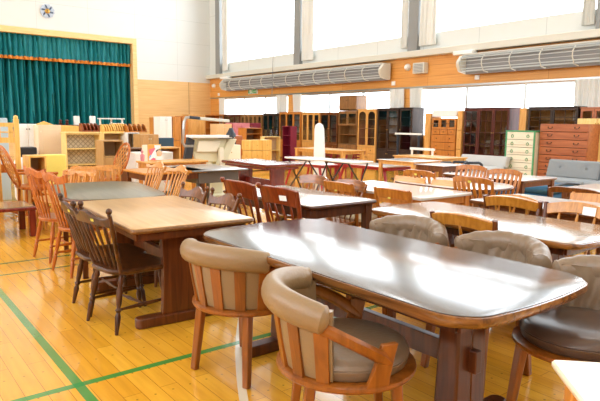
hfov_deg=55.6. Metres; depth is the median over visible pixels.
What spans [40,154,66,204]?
box
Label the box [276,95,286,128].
window curtain
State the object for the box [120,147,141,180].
desk
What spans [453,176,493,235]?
dining chair
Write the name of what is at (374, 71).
duct
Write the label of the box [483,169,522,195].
dining chair
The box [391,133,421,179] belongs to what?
table
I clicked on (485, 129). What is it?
tall cabinet
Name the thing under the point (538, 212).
dining chair
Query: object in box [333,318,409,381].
cushion
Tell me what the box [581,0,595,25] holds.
curtain
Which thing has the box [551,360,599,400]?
table
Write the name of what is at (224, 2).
curtain
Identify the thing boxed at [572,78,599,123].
window curtain
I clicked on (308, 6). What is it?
curtain
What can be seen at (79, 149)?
display shelf
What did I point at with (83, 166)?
chair
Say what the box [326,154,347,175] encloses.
dining chair
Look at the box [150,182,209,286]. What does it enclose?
chair
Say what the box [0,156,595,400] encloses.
floor
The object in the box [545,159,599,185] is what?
sofa
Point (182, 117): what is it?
wardrobe
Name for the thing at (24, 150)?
box
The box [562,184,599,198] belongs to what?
dining table
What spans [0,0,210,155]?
wall
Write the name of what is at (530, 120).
shelf
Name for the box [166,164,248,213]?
side table
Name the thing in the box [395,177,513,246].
dining table
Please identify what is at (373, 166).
table
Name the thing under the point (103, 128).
rack
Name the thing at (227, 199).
chair
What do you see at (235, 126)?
box
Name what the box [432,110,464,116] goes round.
box
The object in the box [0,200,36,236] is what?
coffee table
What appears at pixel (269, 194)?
dining chair
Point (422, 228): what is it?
chair
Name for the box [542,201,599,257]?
dining chair
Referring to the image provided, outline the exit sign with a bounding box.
[248,89,257,93]
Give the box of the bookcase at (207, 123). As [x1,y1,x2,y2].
[205,114,226,134]
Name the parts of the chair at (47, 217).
crest rail, leg, leg, seat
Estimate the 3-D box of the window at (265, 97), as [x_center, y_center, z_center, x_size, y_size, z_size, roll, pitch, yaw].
[-1.841,-3.554,23.425,0.100,1.400,4.810,-5,10,-38]
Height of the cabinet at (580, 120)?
1.508 m
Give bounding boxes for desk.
[100,132,123,139]
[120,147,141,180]
[121,132,138,146]
[136,159,207,203]
[161,146,179,188]
[178,116,236,200]
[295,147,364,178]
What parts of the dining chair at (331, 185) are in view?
backrest, leg, seat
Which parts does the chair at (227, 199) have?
crest rail, post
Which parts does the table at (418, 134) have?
post, post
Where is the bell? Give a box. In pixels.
[404,64,410,70]
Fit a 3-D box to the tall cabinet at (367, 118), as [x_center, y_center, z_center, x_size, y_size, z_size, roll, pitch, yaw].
[2.219,-1.937,17.724,0.488,1.792,0.826,-5,10,-38]
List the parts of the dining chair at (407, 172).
crest rail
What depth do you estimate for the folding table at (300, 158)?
10.73 m
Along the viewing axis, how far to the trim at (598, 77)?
15.85 m
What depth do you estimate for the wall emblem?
21.39 m
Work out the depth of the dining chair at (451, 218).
3.54 m
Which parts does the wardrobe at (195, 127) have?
door, door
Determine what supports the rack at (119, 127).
on the desk at (104, 135)
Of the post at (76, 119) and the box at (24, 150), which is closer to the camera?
the box at (24, 150)
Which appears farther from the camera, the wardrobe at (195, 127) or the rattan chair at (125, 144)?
the wardrobe at (195, 127)
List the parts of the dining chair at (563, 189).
crest rail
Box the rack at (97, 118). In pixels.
[97,118,124,124]
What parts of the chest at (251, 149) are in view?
drawer, drawer, drawer, drawer, drawer, drawer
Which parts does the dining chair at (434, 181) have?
backrest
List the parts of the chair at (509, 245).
leg, leg, panel, leg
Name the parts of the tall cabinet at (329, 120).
door, drawer, door, panel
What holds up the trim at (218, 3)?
attached to the wall at (442, 70)
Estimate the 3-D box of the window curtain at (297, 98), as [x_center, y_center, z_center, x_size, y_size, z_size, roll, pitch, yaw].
[-0.110,-3.199,20.901,0.101,1.380,0.500,-5,10,-38]
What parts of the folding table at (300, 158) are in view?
leg, leg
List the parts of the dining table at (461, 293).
trestle post, trestle post, trestle post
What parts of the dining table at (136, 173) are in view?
leg, leg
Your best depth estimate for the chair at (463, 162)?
10.44 m
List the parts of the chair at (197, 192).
leg, crest rail, post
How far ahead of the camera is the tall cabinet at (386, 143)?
17.16 m
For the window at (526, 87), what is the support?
in the wall at (442, 70)
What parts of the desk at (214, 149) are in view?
arm, hinge knob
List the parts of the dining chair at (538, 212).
crest rail, post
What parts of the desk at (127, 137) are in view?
panel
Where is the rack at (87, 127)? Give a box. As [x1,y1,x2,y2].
[79,123,98,131]
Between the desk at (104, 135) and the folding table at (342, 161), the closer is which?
the folding table at (342, 161)
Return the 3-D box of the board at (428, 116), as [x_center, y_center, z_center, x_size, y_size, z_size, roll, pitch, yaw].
[3.678,-1.598,15.883,0.483,1.653,0.196,-5,10,-38]
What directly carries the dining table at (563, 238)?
on the floor
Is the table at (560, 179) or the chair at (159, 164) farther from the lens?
the table at (560, 179)
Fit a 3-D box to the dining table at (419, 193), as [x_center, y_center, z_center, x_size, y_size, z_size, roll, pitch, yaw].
[0.959,0.217,5.884,0.750,0.700,1.360,-5,10,-38]
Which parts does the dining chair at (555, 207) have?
post, crest rail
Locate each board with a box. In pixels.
[313,123,328,179]
[424,113,440,154]
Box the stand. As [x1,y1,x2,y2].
[410,147,434,171]
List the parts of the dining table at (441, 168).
leg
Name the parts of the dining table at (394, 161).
leg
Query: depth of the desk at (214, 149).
9.97 m
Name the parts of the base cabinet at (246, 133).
panel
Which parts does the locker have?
door, door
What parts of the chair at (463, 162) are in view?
frame, frame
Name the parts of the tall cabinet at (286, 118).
door, door, panel, cornice, door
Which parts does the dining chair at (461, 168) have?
crest rail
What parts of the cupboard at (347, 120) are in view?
drawer, door, drawer, door, door, panel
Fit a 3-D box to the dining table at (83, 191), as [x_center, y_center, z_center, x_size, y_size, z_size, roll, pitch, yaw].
[-1.862,0.238,5.486,0.900,0.700,1.480,-4,9,-30]
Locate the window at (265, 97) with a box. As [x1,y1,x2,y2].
[225,95,287,114]
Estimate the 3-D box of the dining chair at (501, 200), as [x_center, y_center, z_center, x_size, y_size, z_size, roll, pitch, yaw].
[1.819,0.342,4.679,0.532,0.802,0.497,-6,10,-42]
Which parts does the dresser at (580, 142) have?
drawer, drawer, drawer, drawer, drawer, drawer, drawer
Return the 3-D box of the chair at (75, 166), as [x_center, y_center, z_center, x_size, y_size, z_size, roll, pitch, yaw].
[-3.293,-0.114,7.895,0.493,0.719,0.453,-5,10,-38]
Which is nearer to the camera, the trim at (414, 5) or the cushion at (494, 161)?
the cushion at (494, 161)
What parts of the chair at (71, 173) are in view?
seat, crest rail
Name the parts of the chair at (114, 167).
crest rail, post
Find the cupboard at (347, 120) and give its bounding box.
[338,111,357,159]
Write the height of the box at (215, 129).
1.284 m
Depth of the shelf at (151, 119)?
17.45 m
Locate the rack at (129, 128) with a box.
[124,124,146,131]
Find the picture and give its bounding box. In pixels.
[149,145,160,159]
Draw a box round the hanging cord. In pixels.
[272,33,273,85]
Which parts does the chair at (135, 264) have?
post, crest rail, leg, post, leg, seat, leg, leg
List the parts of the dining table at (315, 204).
leg, leg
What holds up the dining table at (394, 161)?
on the floor
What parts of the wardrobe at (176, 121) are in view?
door, drawer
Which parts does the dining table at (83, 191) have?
leg, leg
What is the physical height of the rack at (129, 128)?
0.208 m
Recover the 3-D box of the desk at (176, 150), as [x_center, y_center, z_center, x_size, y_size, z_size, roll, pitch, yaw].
[-2.789,-0.657,11.457,0.624,0.836,0.533,-5,10,-38]
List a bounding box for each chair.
[0,145,57,215]
[23,166,75,263]
[32,169,75,229]
[41,170,110,277]
[41,171,87,229]
[42,165,80,211]
[50,172,95,230]
[58,193,146,316]
[64,168,97,182]
[70,201,162,335]
[75,166,103,181]
[88,167,113,181]
[98,165,120,181]
[99,142,130,180]
[109,161,166,239]
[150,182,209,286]
[159,165,189,244]
[180,238,276,388]
[207,187,241,212]
[220,177,261,223]
[256,182,301,221]
[261,266,416,400]
[272,174,327,220]
[320,179,367,225]
[323,180,382,226]
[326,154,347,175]
[346,214,447,318]
[351,154,364,178]
[372,175,425,208]
[373,186,412,217]
[403,169,435,183]
[420,230,551,387]
[421,161,454,177]
[430,210,517,325]
[431,179,466,235]
[449,161,482,195]
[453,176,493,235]
[455,165,486,204]
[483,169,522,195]
[483,195,542,216]
[486,194,543,215]
[506,255,599,400]
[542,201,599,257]
[548,186,599,254]
[570,191,599,253]
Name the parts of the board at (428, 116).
door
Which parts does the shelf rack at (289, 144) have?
panel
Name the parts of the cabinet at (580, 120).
door, door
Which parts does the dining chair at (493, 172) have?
crest rail, post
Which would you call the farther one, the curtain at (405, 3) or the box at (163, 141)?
the curtain at (405, 3)
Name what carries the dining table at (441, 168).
on the floor
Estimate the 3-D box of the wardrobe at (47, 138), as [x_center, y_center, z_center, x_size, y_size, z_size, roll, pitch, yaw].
[-5.318,-0.972,12.047,0.451,1.244,0.433,-5,10,-38]
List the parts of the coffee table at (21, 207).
glass, frame, leg, leg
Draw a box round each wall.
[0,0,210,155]
[209,0,599,153]
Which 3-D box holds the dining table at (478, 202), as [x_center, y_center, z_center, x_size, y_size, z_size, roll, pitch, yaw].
[2.232,0.389,4.734,0.780,0.700,1.450,-5,10,-38]
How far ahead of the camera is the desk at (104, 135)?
14.24 m
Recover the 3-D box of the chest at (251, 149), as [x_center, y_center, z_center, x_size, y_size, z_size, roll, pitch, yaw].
[-1.209,-1.168,15.152,0.958,0.886,0.288,-5,10,-38]
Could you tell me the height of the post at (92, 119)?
0.237 m
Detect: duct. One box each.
[219,63,390,90]
[453,40,599,74]
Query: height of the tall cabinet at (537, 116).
1.779 m
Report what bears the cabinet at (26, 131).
on the floor
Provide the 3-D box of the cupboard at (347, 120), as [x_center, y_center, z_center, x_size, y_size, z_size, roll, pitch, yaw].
[1.678,-2.011,18.415,0.488,1.739,0.892,-5,10,-38]
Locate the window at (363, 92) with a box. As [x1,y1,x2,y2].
[302,90,389,111]
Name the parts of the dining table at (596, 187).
leg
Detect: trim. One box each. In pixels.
[0,25,138,125]
[206,28,599,79]
[210,76,599,98]
[215,0,228,73]
[293,0,302,64]
[407,0,420,50]
[595,0,599,28]
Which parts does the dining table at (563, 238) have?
trestle post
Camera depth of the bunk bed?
8.59 m
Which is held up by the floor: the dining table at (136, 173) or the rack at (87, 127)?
the dining table at (136, 173)
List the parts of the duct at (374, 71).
plate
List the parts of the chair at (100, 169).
crest rail, post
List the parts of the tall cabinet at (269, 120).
door, door, panel, door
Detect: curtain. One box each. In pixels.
[0,32,130,125]
[219,98,224,123]
[222,0,227,70]
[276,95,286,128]
[293,94,301,131]
[301,0,314,60]
[389,89,403,135]
[401,0,408,48]
[409,88,422,135]
[419,0,437,45]
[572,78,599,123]
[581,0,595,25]
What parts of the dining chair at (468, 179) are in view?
post, crest rail, post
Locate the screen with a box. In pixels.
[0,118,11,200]
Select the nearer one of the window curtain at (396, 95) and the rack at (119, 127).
the rack at (119, 127)
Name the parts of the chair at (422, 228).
leg, leg, panel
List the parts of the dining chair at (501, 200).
post, crest rail, post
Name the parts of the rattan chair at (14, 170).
leg, armrest, leg, seat, armrest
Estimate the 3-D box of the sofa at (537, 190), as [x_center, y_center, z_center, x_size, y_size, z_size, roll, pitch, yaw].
[3.733,-0.110,9.093,0.906,0.463,1.083,-5,10,-38]
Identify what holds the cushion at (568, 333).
on the chair at (570, 331)
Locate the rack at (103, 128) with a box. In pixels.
[100,124,114,131]
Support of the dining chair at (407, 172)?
on the floor
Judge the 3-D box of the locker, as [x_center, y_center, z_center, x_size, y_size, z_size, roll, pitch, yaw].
[-4.139,-1.792,17.241,0.380,1.488,0.483,-5,10,-38]
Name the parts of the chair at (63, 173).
seat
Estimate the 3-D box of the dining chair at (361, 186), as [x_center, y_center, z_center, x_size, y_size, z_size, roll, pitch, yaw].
[0.340,0.204,5.573,0.525,0.799,0.459,-5,10,-36]
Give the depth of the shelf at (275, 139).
16.43 m
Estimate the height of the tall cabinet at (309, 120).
1.704 m
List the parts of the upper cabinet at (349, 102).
door, door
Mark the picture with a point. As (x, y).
(154, 150)
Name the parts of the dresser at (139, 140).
door, door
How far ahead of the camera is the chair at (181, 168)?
5.76 m
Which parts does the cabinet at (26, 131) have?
door, door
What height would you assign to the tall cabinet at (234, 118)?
1.658 m
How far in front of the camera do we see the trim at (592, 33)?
15.66 m
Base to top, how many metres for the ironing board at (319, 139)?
1.350 m
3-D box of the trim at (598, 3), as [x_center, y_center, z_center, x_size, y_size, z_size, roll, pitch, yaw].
[6.721,-6.762,11.911,0.460,6.170,0.360,-5,10,-38]
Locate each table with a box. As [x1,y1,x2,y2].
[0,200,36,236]
[22,154,46,212]
[51,181,165,278]
[75,195,253,328]
[123,167,204,203]
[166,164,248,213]
[203,219,587,400]
[222,159,302,185]
[223,185,376,228]
[284,156,332,189]
[284,161,341,188]
[320,158,372,180]
[328,180,471,205]
[334,162,415,181]
[371,202,599,263]
[376,158,441,180]
[391,133,421,179]
[393,154,467,176]
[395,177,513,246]
[414,162,466,176]
[443,171,556,197]
[469,194,599,224]
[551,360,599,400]
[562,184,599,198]
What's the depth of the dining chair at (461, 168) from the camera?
7.19 m
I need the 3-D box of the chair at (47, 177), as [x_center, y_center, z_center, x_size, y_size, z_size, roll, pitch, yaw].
[-1.983,0.188,5.094,0.500,0.908,0.504,8,11,43]
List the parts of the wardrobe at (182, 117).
door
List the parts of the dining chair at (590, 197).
backrest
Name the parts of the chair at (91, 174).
crest rail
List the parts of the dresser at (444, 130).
drawer, door, drawer, drawer, drawer, door, drawer, panel, drawer, door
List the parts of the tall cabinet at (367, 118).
drawer, door, door, drawer, door, panel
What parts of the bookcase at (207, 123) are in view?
panel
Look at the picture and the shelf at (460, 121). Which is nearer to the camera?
the picture
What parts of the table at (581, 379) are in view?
leg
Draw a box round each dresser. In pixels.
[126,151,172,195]
[133,134,158,146]
[431,118,457,163]
[504,130,539,175]
[537,124,599,175]
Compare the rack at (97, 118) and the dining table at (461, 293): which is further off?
the rack at (97, 118)
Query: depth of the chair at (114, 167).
8.21 m
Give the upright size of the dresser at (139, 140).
1.030 m
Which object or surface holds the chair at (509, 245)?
on the floor
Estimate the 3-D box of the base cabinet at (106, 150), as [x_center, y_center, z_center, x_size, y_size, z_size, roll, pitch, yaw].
[-3.760,-0.711,11.291,0.402,0.966,0.488,-5,10,-38]
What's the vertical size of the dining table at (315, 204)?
0.700 m
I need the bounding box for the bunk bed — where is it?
[0,115,22,201]
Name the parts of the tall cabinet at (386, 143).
door, door, door, panel, door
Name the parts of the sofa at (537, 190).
frame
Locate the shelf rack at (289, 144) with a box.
[282,126,296,169]
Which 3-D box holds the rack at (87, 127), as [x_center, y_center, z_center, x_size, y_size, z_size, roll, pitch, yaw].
[-4.440,-1.536,11.972,0.329,0.179,0.300,-5,10,-38]
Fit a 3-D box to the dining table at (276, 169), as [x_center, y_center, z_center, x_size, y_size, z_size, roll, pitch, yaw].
[-0.660,-0.303,9.555,0.720,0.700,1.380,-5,10,-38]
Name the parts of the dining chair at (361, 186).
seat, crest rail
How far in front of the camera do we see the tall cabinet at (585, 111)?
12.27 m
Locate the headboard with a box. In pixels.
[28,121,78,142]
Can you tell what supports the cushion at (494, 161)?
on the sofa at (489, 162)
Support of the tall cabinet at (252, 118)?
on the floor
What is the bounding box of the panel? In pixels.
[142,144,162,160]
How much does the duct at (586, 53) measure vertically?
0.602 m
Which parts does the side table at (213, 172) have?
leg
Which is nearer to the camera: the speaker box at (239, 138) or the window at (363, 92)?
the speaker box at (239, 138)
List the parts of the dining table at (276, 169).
trestle panel, trestle panel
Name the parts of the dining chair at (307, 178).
seat, crest rail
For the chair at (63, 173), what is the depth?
7.29 m
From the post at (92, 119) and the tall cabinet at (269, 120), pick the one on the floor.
the tall cabinet at (269, 120)
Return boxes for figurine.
[140,150,144,160]
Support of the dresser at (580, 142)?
on the floor
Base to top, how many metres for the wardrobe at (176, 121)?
1.494 m
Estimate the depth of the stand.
12.13 m
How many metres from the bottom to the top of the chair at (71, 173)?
0.719 m
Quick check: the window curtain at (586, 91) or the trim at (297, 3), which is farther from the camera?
the trim at (297, 3)
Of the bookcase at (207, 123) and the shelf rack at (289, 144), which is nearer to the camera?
the shelf rack at (289, 144)
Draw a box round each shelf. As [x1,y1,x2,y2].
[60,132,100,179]
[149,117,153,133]
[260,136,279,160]
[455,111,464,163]
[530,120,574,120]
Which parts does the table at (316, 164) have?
leg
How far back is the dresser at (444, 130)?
15.30 m
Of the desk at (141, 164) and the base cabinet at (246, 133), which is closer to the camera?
the desk at (141, 164)
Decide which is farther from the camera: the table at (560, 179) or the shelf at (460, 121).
the shelf at (460, 121)
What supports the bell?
attached to the wall at (442, 70)
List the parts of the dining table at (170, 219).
trestle panel, trestle panel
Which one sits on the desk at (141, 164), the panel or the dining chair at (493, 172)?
the panel
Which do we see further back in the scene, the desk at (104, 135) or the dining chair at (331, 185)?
the desk at (104, 135)
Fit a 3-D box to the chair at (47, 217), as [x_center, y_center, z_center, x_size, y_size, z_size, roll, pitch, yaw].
[-2.385,0.116,5.587,0.500,0.908,0.504,8,11,43]
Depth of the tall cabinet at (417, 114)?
16.35 m
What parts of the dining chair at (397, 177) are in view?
seat, backrest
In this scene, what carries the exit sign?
attached to the wall at (442, 70)
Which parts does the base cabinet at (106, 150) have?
panel, drawer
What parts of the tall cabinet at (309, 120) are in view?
drawer, door, door, panel, door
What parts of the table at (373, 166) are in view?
leg, leg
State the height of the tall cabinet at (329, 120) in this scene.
1.698 m
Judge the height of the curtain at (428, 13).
5.250 m
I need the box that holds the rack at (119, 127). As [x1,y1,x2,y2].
[112,123,124,131]
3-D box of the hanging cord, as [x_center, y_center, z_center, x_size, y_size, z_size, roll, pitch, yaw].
[-1.005,-5.036,21.081,0.024,2.251,0.121,-5,10,-38]
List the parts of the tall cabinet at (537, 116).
door, panel, cornice, door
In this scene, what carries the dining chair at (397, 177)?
on the floor
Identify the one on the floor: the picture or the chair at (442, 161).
the chair at (442, 161)
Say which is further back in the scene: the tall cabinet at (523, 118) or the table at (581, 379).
the tall cabinet at (523, 118)
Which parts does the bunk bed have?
post, headboard, rail, post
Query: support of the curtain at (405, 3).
hanging from the wall at (442, 70)
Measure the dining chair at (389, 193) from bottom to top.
0.784 m
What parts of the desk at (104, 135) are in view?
panel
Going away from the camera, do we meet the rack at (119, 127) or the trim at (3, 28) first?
the rack at (119, 127)
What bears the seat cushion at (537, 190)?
on the sofa at (537, 190)
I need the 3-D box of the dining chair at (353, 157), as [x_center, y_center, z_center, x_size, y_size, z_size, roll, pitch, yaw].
[1.326,-0.911,14.231,0.490,0.685,0.400,-5,10,-38]
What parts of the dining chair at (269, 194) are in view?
post, crest rail, post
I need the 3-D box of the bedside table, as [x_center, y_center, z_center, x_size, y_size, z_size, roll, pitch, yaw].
[-3.897,-0.250,8.400,0.236,0.832,0.438,-5,10,-38]
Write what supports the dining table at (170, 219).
on the floor
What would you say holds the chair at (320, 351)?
on the floor
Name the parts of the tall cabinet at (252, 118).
panel, door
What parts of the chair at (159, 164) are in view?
crest rail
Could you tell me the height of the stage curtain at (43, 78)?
3.520 m
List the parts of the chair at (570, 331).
leg, seat frame, panel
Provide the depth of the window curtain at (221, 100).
25.09 m
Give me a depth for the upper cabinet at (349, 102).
18.04 m
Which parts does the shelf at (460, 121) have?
drawer, drawer, drawer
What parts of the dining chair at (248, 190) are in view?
crest rail, post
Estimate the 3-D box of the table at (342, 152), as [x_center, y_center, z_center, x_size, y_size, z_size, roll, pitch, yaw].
[0.725,-0.965,14.519,0.750,0.700,1.900,-5,10,-38]
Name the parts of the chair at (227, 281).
leg, panel, seat frame, leg, leg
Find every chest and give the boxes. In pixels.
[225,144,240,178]
[242,140,271,173]
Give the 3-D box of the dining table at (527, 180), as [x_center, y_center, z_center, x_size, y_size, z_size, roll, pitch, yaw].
[2.584,0.018,7.480,0.800,0.700,1.200,-5,10,-38]
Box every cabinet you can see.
[19,124,35,146]
[95,140,122,180]
[224,114,242,123]
[238,128,261,139]
[241,114,262,135]
[263,113,279,135]
[279,112,309,158]
[302,112,323,156]
[320,112,338,158]
[339,95,366,110]
[357,109,377,162]
[376,108,399,162]
[398,107,424,170]
[463,107,519,155]
[519,108,528,129]
[527,106,586,130]
[577,118,599,161]
[580,107,599,117]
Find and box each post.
[73,116,79,124]
[89,116,95,124]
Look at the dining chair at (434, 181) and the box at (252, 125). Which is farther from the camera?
the box at (252, 125)
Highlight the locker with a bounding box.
[154,116,171,137]
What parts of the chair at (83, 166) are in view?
crest rail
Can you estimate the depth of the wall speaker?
16.13 m
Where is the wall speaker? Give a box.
[413,62,428,73]
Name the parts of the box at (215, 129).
door, door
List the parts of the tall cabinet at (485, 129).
door, door, panel, cornice, door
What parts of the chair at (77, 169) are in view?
crest rail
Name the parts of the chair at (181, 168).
crest rail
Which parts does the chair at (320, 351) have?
leg, panel, leg, armrest, seat frame, arm post, armrest, leg, arm post, leg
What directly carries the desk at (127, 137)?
on the floor
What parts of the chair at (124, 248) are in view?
post, crest rail, leg, leg, seat, leg, leg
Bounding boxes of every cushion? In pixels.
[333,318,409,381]
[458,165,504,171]
[459,154,510,167]
[510,182,573,194]
[519,306,599,361]
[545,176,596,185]
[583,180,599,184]
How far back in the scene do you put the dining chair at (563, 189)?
5.56 m
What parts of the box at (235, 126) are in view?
door, door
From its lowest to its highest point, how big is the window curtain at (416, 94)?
1.380 m
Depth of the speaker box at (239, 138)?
14.69 m
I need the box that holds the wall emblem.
[40,4,54,17]
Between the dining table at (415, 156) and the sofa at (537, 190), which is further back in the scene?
the dining table at (415, 156)
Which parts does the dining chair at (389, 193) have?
leg, backrest, leg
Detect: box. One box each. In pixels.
[20,147,36,156]
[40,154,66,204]
[159,138,173,146]
[210,124,231,134]
[225,123,249,135]
[234,135,241,158]
[250,123,260,127]
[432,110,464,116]
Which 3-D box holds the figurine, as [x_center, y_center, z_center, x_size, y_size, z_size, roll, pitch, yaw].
[-2.486,-0.711,8.981,0.070,0.180,0.067,-5,10,-38]
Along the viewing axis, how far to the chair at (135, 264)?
3.71 m
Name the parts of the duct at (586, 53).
plate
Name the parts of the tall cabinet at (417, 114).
door, door, cornice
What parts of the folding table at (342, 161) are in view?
leg, leg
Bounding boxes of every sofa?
[445,154,510,172]
[496,182,579,198]
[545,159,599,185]
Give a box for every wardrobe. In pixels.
[33,125,61,153]
[166,116,180,158]
[176,116,187,158]
[182,114,204,158]
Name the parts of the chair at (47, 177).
crest rail, leg, leg, seat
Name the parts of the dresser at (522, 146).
drawer, drawer, drawer, drawer, drawer, drawer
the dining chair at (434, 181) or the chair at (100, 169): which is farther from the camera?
the chair at (100, 169)
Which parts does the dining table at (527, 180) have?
leg, leg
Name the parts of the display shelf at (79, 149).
cornice, panel, shelf, shelf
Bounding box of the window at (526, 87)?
[423,81,574,135]
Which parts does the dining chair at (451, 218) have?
crest rail, post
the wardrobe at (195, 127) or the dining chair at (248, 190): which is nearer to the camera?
the dining chair at (248, 190)
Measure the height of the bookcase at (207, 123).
1.663 m
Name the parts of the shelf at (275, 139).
panel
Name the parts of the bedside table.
panel, drawer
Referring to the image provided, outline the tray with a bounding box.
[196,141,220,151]
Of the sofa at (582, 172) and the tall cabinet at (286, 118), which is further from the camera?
the tall cabinet at (286, 118)
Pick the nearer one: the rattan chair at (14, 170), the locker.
the rattan chair at (14, 170)
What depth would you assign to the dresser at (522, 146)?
12.36 m
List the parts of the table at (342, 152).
leg, leg, leg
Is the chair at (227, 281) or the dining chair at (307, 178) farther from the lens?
the dining chair at (307, 178)
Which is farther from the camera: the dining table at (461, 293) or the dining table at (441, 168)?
the dining table at (441, 168)
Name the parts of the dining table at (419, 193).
leg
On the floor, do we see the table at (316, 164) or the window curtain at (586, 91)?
the table at (316, 164)
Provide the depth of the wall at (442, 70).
16.09 m
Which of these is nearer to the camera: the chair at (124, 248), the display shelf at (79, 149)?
the chair at (124, 248)
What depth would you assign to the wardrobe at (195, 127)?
18.73 m
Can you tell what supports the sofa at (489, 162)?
on the floor
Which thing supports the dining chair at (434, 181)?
on the floor
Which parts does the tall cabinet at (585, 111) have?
door, cornice, door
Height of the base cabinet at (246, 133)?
1.181 m

